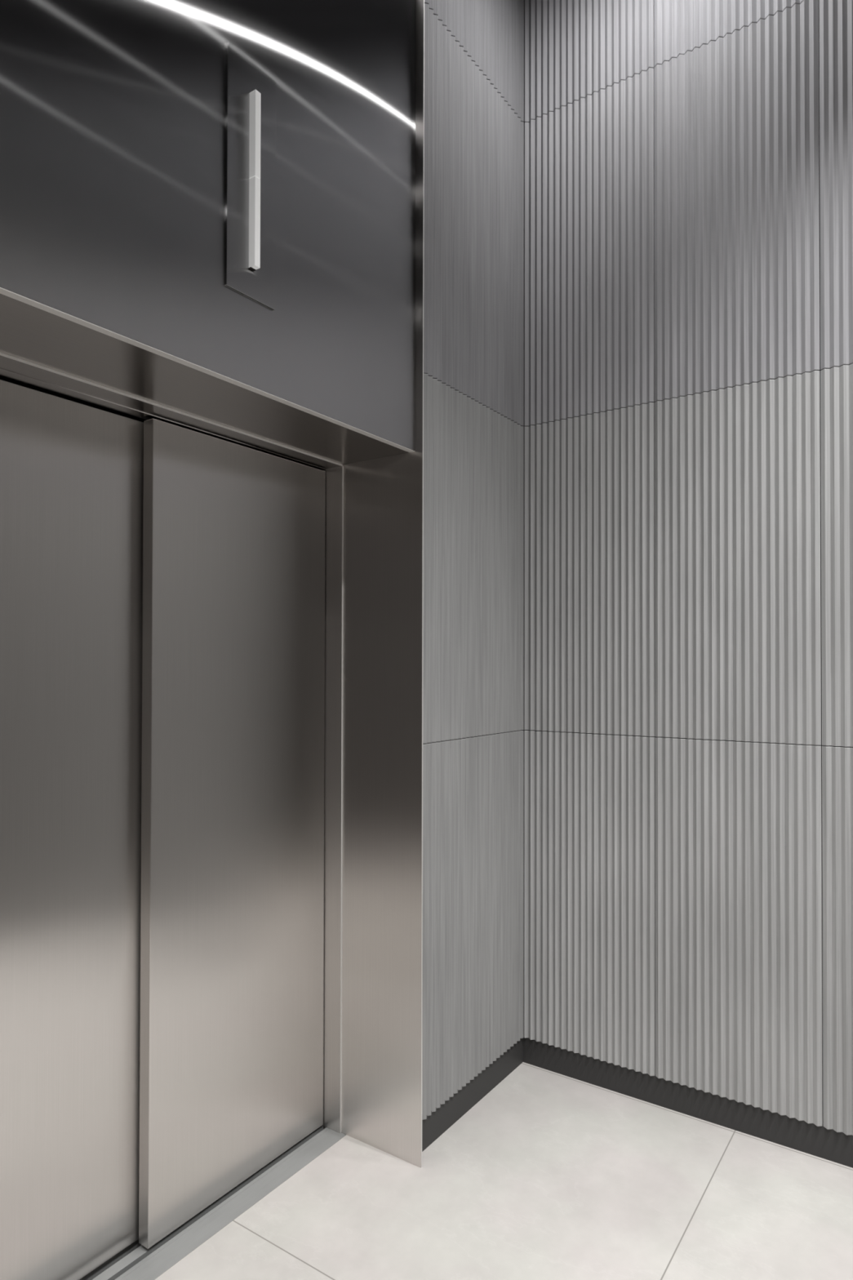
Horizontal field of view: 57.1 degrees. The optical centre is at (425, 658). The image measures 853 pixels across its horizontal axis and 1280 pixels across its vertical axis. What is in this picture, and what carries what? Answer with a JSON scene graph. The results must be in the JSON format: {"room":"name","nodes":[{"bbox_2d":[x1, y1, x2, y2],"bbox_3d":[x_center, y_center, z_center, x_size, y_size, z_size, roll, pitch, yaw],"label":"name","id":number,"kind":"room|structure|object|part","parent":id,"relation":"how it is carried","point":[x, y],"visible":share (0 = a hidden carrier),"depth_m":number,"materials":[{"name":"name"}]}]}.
{"room":"lobby","nodes":[
{"label":"lobby","id":0,"kind":"room"},
{"bbox_2d":[0,0,524,1119],"bbox_3d":[-1.370,-0.595,0.693,0.286,4.200,5.975,0,-1,35],"label":"wall","id":1,"kind":"structure","parent":0,"point":[113,113],"depth_m":2.18,"materials":[{"name":"metal"}]},
{"bbox_2d":[0,379,143,1279],"bbox_3d":[-0.933,0.444,1.812,0.035,2.138,0.680,0,-1,35],"label":"door","id":2,"kind":"structure","parent":1,"relation":"in","point":[72,473],"depth_m":1.89,"materials":[{"name":"metal"}]},
{"bbox_2d":[0,376,145,422],"bbox_3d":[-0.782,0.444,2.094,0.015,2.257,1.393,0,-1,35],"label":"door track","id":3,"kind":"object","parent":1,"relation":"attached to","point":[2,378],"depth_m":1.94,"materials":[{"name":"black"}]},
{"bbox_2d":[0,352,343,1133],"bbox_3d":[-0.712,0.433,2.041,0.170,2.176,1.383,0,-1,35],"label":"trim","id":4,"kind":"structure","parent":1,"relation":"attached to","point":[11,367],"depth_m":2.54,"materials":[{"name":"metal"}]},
{"bbox_3d":[-0.717,-0.642,2.058,0.045,0.026,1.312,0,-1,35],"label":"head rail","id":5,"kind":"part","parent":4,"relation":"part of","materials":[{"name":"metal"}]},
{"bbox_3d":[-0.669,-0.643,2.025,0.070,0.025,1.312,0,-1,35],"label":"head rail","id":6,"kind":"part","parent":4,"relation":"part of","materials":[{"name":"metal"}]},
{"bbox_2d":[80,1125,346,1279],"bbox_3d":[-0.704,1.541,2.022,0.186,0.040,1.320,0,-1,35],"label":"sill","id":7,"kind":"structure","parent":1,"relation":"attached to","point":[135,1262],"depth_m":2.13,"materials":[{"name":"metal"}]},
{"bbox_3d":[-0.765,1.538,2.064,0.036,0.029,1.320,0,-1,35],"label":"guide rail","id":8,"kind":"part","parent":7,"relation":"part of","materials":[{"name":"metal"}]},
{"bbox_2d":[138,418,325,1248],"bbox_3d":[-0.535,0.450,2.307,0.040,2.138,0.667,0,-1,35],"label":"door","id":9,"kind":"structure","parent":1,"relation":"in","point":[232,905],"depth_m":2.24,"materials":[{"name":"metal"}]},
{"bbox_2d":[225,41,275,310],"bbox_3d":[-0.399,-1.122,1.834,0.026,0.556,0.152,0,-1,35],"label":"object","id":10,"kind":"object","parent":1,"relation":"attached to","point":[251,93],"visible":1,"depth_m":1.82,"materials":[{"name":"metal"}]},
{"bbox_2d":[341,0,424,1168],"bbox_3d":[-0.139,-0.572,2.465,0.323,4.200,0.005,0,-1,35],"label":"trim","id":11,"kind":"structure","parent":1,"relation":"attached to","point":[382,835],"depth_m":2.44,"materials":[{"name":"metal"}]},
{"bbox_2d":[422,1038,523,1151],"bbox_3d":[0.160,1.480,2.686,0.017,0.102,0.726,0,-1,35],"label":"baseboard","id":12,"kind":"structure","parent":1,"relation":"attached to","point":[436,1124],"depth_m":2.66,"materials":[{"name":"grey"}]},
{"bbox_3d":[0.165,0.852,2.689,0.022,1.162,0.725,0,-1,35],"label":"ribbed panel","id":13,"kind":"part","parent":1,"relation":"part of","materials":[{"name":"concrete"}]},
{"bbox_3d":[0.168,-0.310,2.702,0.022,1.157,0.725,0,-1,35],"label":"ribbed panel","id":14,"kind":"part","parent":1,"relation":"part of","materials":[{"name":"concrete"}]},
{"bbox_3d":[0.170,-1.475,2.715,0.022,1.168,0.725,0,-1,35],"label":"ribbed panel","id":15,"kind":"part","parent":1,"relation":"part of","materials":[{"name":"concrete"}]},
{"bbox_3d":[0.172,-2.364,2.725,0.022,0.607,0.725,0,-1,35],"label":"ribbed panel","id":16,"kind":"part","parent":1,"relation":"part of","materials":[{"name":"concrete"}]},
{"bbox_2d":[155,1062,852,1279],"bbox_3d":[-0.515,1.550,0.077,2.850,0.100,5.975,0,-1,35],"label":"floor","id":17,"kind":"structure","parent":0,"point":[549,1175],"depth_m":2.19,"materials":[{"name":"tile"}]},
{"bbox_2d":[521,0,852,1135],"bbox_3d":[1.324,-0.570,2.401,2.437,4.200,0.105,0,-1,35],"label":"wall","id":18,"kind":"structure","parent":0,"point":[687,730],"depth_m":2.63,"materials":[{"name":"grey"}]},
{"bbox_3d":[0.586,-1.472,2.870,0.508,1.168,0.022,0,-1,35],"label":"ribbed panel","id":19,"kind":"part","parent":18,"relation":"part of","materials":[{"name":"concrete"}]},
{"bbox_3d":[0.588,-2.362,2.880,0.508,0.607,0.022,0,-1,35],"label":"ribbed panel","id":20,"kind":"part","parent":18,"relation":"part of","materials":[{"name":"concrete"}]},
{"bbox_3d":[0.584,-0.307,2.857,0.508,1.157,0.022,0,-1,35],"label":"ribbed panel","id":21,"kind":"part","parent":18,"relation":"part of","materials":[{"name":"concrete"}]},
{"bbox_3d":[0.582,0.855,2.843,0.508,1.162,0.022,0,-1,35],"label":"ribbed panel","id":22,"kind":"part","parent":18,"relation":"part of","materials":[{"name":"concrete"}]},
{"bbox_2d":[523,1037,852,1168],"bbox_3d":[1.340,1.478,2.322,2.340,0.102,0.014,0,-1,35],"label":"baseboard","id":23,"kind":"structure","parent":18,"relation":"attached to","point":[821,1142],"depth_m":2.61,"materials":[{"name":"grey"}]},
{"bbox_3d":[1.012,-2.364,2.588,0.516,0.607,0.022,0,-1,35],"label":"ribbed panel","id":24,"kind":"part","parent":18,"relation":"part of","materials":[{"name":"concrete"}]},
{"bbox_3d":[1.010,-1.474,2.578,0.516,1.168,0.022,0,-1,35],"label":"ribbed panel","id":25,"kind":"part","parent":18,"relation":"part of","materials":[{"name":"concrete"}]},
{"bbox_3d":[1.008,-0.310,2.565,0.516,1.157,0.022,0,-1,35],"label":"ribbed panel","id":26,"kind":"part","parent":18,"relation":"part of","materials":[{"name":"concrete"}]},
{"bbox_3d":[1.005,0.852,2.552,0.516,1.162,0.022,0,-1,35],"label":"ribbed panel","id":27,"kind":"part","parent":18,"relation":"part of","materials":[{"name":"concrete"}]},
{"bbox_3d":[1.437,-1.477,2.284,0.516,1.168,0.022,0,-1,35],"label":"ribbed panel","id":28,"kind":"part","parent":18,"relation":"part of","materials":[{"name":"concrete"}]},
{"bbox_3d":[1.434,-0.312,2.271,0.516,1.157,0.022,0,-1,35],"label":"ribbed panel","id":29,"kind":"part","parent":18,"relation":"part of","materials":[{"name":"concrete"}]},
{"bbox_3d":[1.432,0.850,2.258,0.516,1.162,0.022,0,-1,35],"label":"ribbed panel","id":30,"kind":"part","parent":18,"relation":"part of","materials":[{"name":"concrete"}]}
]}

